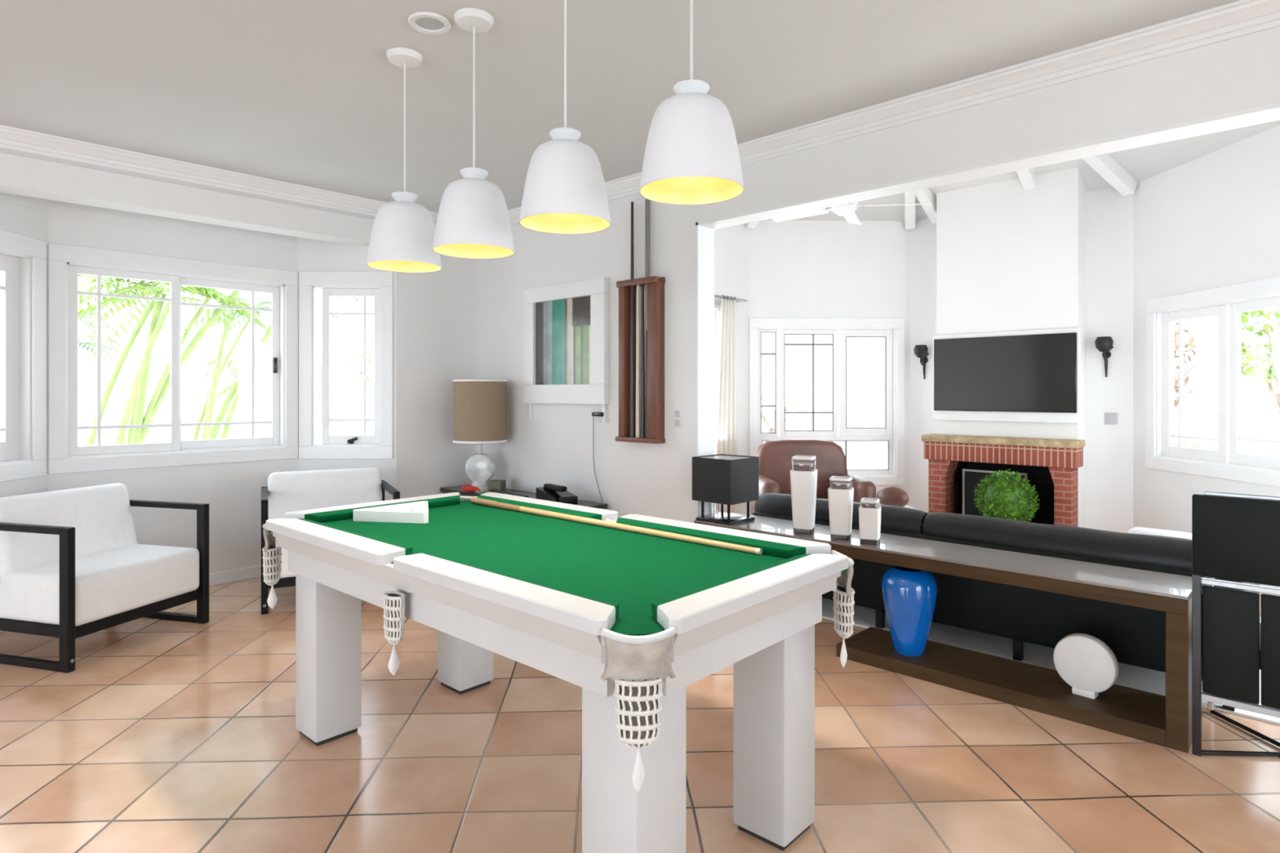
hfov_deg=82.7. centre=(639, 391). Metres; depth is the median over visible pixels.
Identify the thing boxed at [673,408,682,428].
light switch
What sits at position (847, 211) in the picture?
ceiling fan
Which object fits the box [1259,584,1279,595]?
baseboard
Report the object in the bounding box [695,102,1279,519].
trim
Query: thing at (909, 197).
beam
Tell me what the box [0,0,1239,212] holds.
ceiling
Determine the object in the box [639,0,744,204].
pendant lamp
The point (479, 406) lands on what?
table lamp
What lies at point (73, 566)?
armchair
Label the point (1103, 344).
wall sconce
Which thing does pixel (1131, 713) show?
shelf
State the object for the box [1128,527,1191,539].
cushion
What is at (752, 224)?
beam
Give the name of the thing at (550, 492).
desk phone
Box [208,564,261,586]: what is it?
baseboard
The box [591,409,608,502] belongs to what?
charger
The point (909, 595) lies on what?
vase
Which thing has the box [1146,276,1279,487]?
window
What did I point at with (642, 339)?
cue
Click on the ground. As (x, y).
(860, 455)
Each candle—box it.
[793,462,813,471]
[831,481,850,488]
[862,502,878,507]
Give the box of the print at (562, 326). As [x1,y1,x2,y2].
[535,295,591,384]
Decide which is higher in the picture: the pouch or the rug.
the pouch
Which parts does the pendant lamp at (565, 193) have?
lamp shade, cord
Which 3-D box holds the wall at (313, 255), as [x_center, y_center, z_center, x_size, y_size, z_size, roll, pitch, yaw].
[-2.324,0.000,5.762,0.824,2.800,0.140,0,0,-1]
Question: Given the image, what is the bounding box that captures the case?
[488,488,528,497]
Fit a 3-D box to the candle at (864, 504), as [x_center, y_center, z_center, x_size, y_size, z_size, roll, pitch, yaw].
[1.208,0.594,3.817,0.074,0.017,0.074,0,0,23]
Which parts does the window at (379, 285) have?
sash, handle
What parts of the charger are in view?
cord, socket plate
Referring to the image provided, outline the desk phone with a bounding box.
[536,483,577,504]
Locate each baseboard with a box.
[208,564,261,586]
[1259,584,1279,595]
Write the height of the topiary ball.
0.744 m
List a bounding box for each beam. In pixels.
[746,220,759,228]
[904,190,915,229]
[915,187,936,223]
[1016,168,1035,189]
[1082,153,1137,195]
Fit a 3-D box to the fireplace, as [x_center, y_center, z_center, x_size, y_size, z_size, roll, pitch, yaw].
[3.374,0.907,6.737,1.320,0.985,0.560,0,0,43]
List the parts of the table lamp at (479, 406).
stem, lamp shade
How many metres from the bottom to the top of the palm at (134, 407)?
3.002 m
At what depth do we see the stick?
2.88 m
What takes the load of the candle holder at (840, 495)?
on the console table at (1163, 721)
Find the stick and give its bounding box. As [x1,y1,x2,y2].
[470,497,762,555]
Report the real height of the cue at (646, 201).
1.575 m
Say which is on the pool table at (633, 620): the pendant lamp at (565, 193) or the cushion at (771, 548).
the cushion at (771, 548)
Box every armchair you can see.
[0,483,208,673]
[261,467,399,614]
[750,439,875,515]
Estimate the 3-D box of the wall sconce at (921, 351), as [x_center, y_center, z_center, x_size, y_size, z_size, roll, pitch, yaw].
[2.896,-0.307,7.475,0.140,0.355,0.172,0,0,43]
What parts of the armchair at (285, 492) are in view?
arm frame, seat rail, seat, backrest, arm frame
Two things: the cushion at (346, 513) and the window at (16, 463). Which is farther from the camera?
the window at (16, 463)
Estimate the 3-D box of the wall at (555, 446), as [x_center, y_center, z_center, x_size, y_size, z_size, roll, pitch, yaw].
[2.172,-0.025,2.950,9.710,2.850,0.150,0,0,43]
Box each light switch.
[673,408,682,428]
[1104,412,1117,424]
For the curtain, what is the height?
2.296 m
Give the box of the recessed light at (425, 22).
[408,11,451,35]
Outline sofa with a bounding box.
[751,493,1260,711]
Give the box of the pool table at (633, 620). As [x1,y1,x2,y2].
[262,492,854,852]
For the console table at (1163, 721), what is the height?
0.605 m
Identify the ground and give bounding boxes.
[761,413,1279,469]
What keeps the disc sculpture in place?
on the console table at (1163, 721)
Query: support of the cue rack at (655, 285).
attached to the wall at (555, 446)
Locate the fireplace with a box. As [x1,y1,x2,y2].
[921,434,1084,527]
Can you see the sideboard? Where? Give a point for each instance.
(457, 488)
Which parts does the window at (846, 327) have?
sash, sash, sash, sash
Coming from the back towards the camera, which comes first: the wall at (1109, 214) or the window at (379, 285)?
the wall at (1109, 214)
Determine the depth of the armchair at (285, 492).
5.14 m
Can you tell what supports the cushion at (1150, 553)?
on the sofa
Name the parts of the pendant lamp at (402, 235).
lamp shade, cord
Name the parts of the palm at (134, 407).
stem, stem, stem, stem, stem, stem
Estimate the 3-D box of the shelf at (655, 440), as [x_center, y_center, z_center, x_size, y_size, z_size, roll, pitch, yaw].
[-0.002,0.320,4.844,0.373,0.030,0.095,0,0,44]
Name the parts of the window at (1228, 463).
sash, sash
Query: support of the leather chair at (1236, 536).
on the floor
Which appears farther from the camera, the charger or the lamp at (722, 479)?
the charger
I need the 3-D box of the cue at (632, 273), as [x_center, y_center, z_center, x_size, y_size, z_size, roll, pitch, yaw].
[-0.052,-0.487,4.895,0.032,1.585,0.032,0,0,43]
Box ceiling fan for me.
[771,201,931,225]
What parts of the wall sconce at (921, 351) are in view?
arm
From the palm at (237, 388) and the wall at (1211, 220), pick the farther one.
the palm at (237, 388)
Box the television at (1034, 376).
[932,328,1080,423]
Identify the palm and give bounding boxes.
[77,274,168,363]
[77,274,344,445]
[181,293,363,439]
[202,344,373,440]
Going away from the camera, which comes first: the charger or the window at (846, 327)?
the charger
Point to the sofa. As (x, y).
(1136, 636)
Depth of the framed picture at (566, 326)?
5.36 m
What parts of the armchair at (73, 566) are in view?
arm frame, backrest, seat, seat rail, arm frame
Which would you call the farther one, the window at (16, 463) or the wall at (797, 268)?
the wall at (797, 268)
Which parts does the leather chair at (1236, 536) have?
leg, armrest, leg, panel, backrest, cross rail, cross rail, rail, seat, panel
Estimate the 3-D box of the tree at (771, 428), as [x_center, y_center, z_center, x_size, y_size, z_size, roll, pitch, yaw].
[2.304,0.562,13.007,1.095,1.987,1.168,0,0,-9]
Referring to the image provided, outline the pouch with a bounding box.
[461,484,480,492]
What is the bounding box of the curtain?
[714,294,746,513]
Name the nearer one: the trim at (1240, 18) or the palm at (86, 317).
the trim at (1240, 18)
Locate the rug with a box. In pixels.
[822,598,1279,724]
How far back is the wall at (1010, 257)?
6.68 m
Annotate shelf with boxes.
[615,436,665,444]
[836,626,1165,746]
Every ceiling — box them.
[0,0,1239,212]
[0,146,375,219]
[762,120,1279,221]
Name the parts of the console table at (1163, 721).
panel, frame, panel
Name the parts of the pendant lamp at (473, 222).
lamp shade, cord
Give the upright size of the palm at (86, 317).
3.025 m
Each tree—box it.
[761,368,805,432]
[1173,322,1199,408]
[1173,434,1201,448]
[1206,307,1279,415]
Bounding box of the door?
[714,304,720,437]
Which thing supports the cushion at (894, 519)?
on the sofa
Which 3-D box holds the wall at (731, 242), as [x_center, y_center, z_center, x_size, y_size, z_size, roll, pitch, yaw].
[0.209,-0.215,6.736,0.150,3.230,2.640,0,0,43]
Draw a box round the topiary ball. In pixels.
[973,468,1039,522]
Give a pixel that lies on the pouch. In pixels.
(468, 488)
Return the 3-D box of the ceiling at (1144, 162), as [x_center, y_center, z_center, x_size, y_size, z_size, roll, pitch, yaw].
[2.529,-2.402,5.372,5.402,1.355,4.046,0,0,43]
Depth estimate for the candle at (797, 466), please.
4.07 m
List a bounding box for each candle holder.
[790,455,817,534]
[827,475,853,540]
[858,497,880,545]
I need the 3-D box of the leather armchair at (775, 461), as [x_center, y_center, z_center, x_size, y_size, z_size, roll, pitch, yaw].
[1.475,0.912,6.348,0.960,0.953,0.800,0,0,-2]
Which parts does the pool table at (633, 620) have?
leg, rail, rail, skirt panel, leg, rail, rail, leg, rail, skirt panel, rail, leg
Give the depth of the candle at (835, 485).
3.91 m
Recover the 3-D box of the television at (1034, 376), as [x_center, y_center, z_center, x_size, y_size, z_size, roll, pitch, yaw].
[3.332,-0.139,6.701,1.262,0.825,0.092,0,0,43]
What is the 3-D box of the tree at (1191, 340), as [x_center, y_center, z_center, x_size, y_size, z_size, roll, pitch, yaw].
[5.998,0.331,8.652,1.054,2.447,1.242,0,0,43]
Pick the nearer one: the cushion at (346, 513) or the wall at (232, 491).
the cushion at (346, 513)
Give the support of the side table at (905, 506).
on the rug
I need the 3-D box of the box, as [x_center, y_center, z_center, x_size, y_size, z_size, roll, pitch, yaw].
[-1.114,0.735,5.654,0.110,0.090,0.100,0,0,13]
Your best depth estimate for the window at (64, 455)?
5.06 m
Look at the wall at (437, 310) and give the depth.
5.76 m
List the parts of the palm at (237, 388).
stem, stem, stem, stem, stem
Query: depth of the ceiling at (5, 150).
4.59 m
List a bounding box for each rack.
[353,501,428,523]
[615,275,665,444]
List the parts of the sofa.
leg, leg, leg, armrest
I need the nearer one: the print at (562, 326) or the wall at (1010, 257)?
the print at (562, 326)
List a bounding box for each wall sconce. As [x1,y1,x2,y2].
[913,344,928,379]
[1094,336,1113,377]
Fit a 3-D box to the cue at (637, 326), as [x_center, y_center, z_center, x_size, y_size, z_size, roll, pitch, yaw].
[-0.014,-0.217,4.859,0.032,1.045,0.032,0,0,43]
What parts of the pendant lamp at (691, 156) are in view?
lamp shade, cord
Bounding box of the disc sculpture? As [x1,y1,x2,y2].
[1053,633,1119,699]
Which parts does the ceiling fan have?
blade, blade arm, motor, blade, blade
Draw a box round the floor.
[0,577,1279,852]
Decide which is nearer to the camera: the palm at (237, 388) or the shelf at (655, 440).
the shelf at (655, 440)
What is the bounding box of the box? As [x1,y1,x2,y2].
[488,480,506,492]
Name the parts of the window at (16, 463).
sash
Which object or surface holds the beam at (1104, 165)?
attached to the ceiling at (1144, 162)
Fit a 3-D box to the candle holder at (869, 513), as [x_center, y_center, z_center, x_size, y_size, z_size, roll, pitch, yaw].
[1.208,0.679,3.817,0.104,0.232,0.104,0,0,24]
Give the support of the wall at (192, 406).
on the ground
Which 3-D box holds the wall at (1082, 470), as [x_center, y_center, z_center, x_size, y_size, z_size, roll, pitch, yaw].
[3.870,1.018,6.460,0.110,0.765,0.300,0,0,43]
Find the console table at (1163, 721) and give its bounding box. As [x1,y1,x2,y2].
[693,512,1191,753]
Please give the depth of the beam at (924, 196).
7.19 m
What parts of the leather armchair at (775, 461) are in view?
armrest, backrest, armrest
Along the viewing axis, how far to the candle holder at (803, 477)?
4.06 m
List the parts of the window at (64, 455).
sash, sash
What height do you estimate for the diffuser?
0.004 m
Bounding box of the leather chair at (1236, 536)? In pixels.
[1191,490,1279,756]
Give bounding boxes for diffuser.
[699,454,751,459]
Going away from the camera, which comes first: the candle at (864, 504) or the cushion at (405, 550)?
the cushion at (405, 550)
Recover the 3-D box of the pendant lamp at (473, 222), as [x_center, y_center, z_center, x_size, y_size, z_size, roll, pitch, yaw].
[-0.643,-0.997,2.816,0.311,0.906,0.311,0,0,43]
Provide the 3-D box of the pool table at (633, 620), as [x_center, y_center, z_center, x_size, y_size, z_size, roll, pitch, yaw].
[-0.425,0.955,2.660,2.142,0.891,1.098,0,0,42]
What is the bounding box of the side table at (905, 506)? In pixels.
[904,505,922,524]
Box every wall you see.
[0,151,476,498]
[0,192,46,497]
[46,199,297,573]
[77,394,373,446]
[297,236,396,500]
[476,26,1279,523]
[714,222,747,514]
[747,220,910,515]
[910,187,1133,533]
[936,167,1086,463]
[1078,462,1086,528]
[1133,124,1279,533]
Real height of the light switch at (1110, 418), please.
0.104 m
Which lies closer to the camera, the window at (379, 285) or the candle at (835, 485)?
the candle at (835, 485)
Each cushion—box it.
[297,518,413,555]
[304,495,459,522]
[424,553,619,622]
[476,494,601,519]
[616,517,805,558]
[651,554,811,622]
[754,493,928,533]
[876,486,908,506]
[922,512,1191,571]
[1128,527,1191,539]
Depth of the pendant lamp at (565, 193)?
2.37 m
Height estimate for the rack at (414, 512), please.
0.051 m
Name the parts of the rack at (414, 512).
panel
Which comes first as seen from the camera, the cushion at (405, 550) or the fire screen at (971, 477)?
the cushion at (405, 550)
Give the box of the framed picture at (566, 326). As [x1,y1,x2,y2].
[524,276,609,422]
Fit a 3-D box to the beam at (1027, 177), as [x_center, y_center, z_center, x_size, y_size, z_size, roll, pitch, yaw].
[3.269,-2.119,6.306,0.100,0.802,1.364,0,0,43]
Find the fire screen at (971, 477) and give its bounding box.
[962,468,1027,521]
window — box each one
[0,229,46,482]
[48,242,297,474]
[298,271,393,458]
[749,317,905,485]
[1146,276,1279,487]
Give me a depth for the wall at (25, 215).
4.42 m
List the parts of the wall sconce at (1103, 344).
arm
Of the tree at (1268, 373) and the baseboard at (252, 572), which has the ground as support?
the tree at (1268, 373)
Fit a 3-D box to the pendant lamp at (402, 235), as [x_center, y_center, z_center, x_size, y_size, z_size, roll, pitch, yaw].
[-1.014,-0.995,3.130,0.311,0.911,0.311,0,0,43]
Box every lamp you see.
[366,47,442,272]
[432,7,515,258]
[453,379,506,492]
[519,0,611,234]
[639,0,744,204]
[692,453,759,525]
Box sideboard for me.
[440,484,607,509]
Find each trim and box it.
[0,124,438,227]
[507,0,1279,226]
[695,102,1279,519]
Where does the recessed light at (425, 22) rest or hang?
in the ceiling at (308, 93)
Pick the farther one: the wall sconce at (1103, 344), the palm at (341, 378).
the palm at (341, 378)
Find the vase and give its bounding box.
[880,565,937,656]
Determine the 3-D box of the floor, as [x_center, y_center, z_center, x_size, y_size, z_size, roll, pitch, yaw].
[0.382,1.460,1.637,10.900,0.120,12.900,0,0,43]
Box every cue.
[630,201,634,437]
[635,284,639,437]
[640,284,644,437]
[644,199,649,438]
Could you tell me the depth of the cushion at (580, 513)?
3.25 m
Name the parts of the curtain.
rod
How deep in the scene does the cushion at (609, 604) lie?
1.94 m
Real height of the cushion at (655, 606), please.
0.037 m
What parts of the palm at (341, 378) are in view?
stem, stem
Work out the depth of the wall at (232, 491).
5.14 m

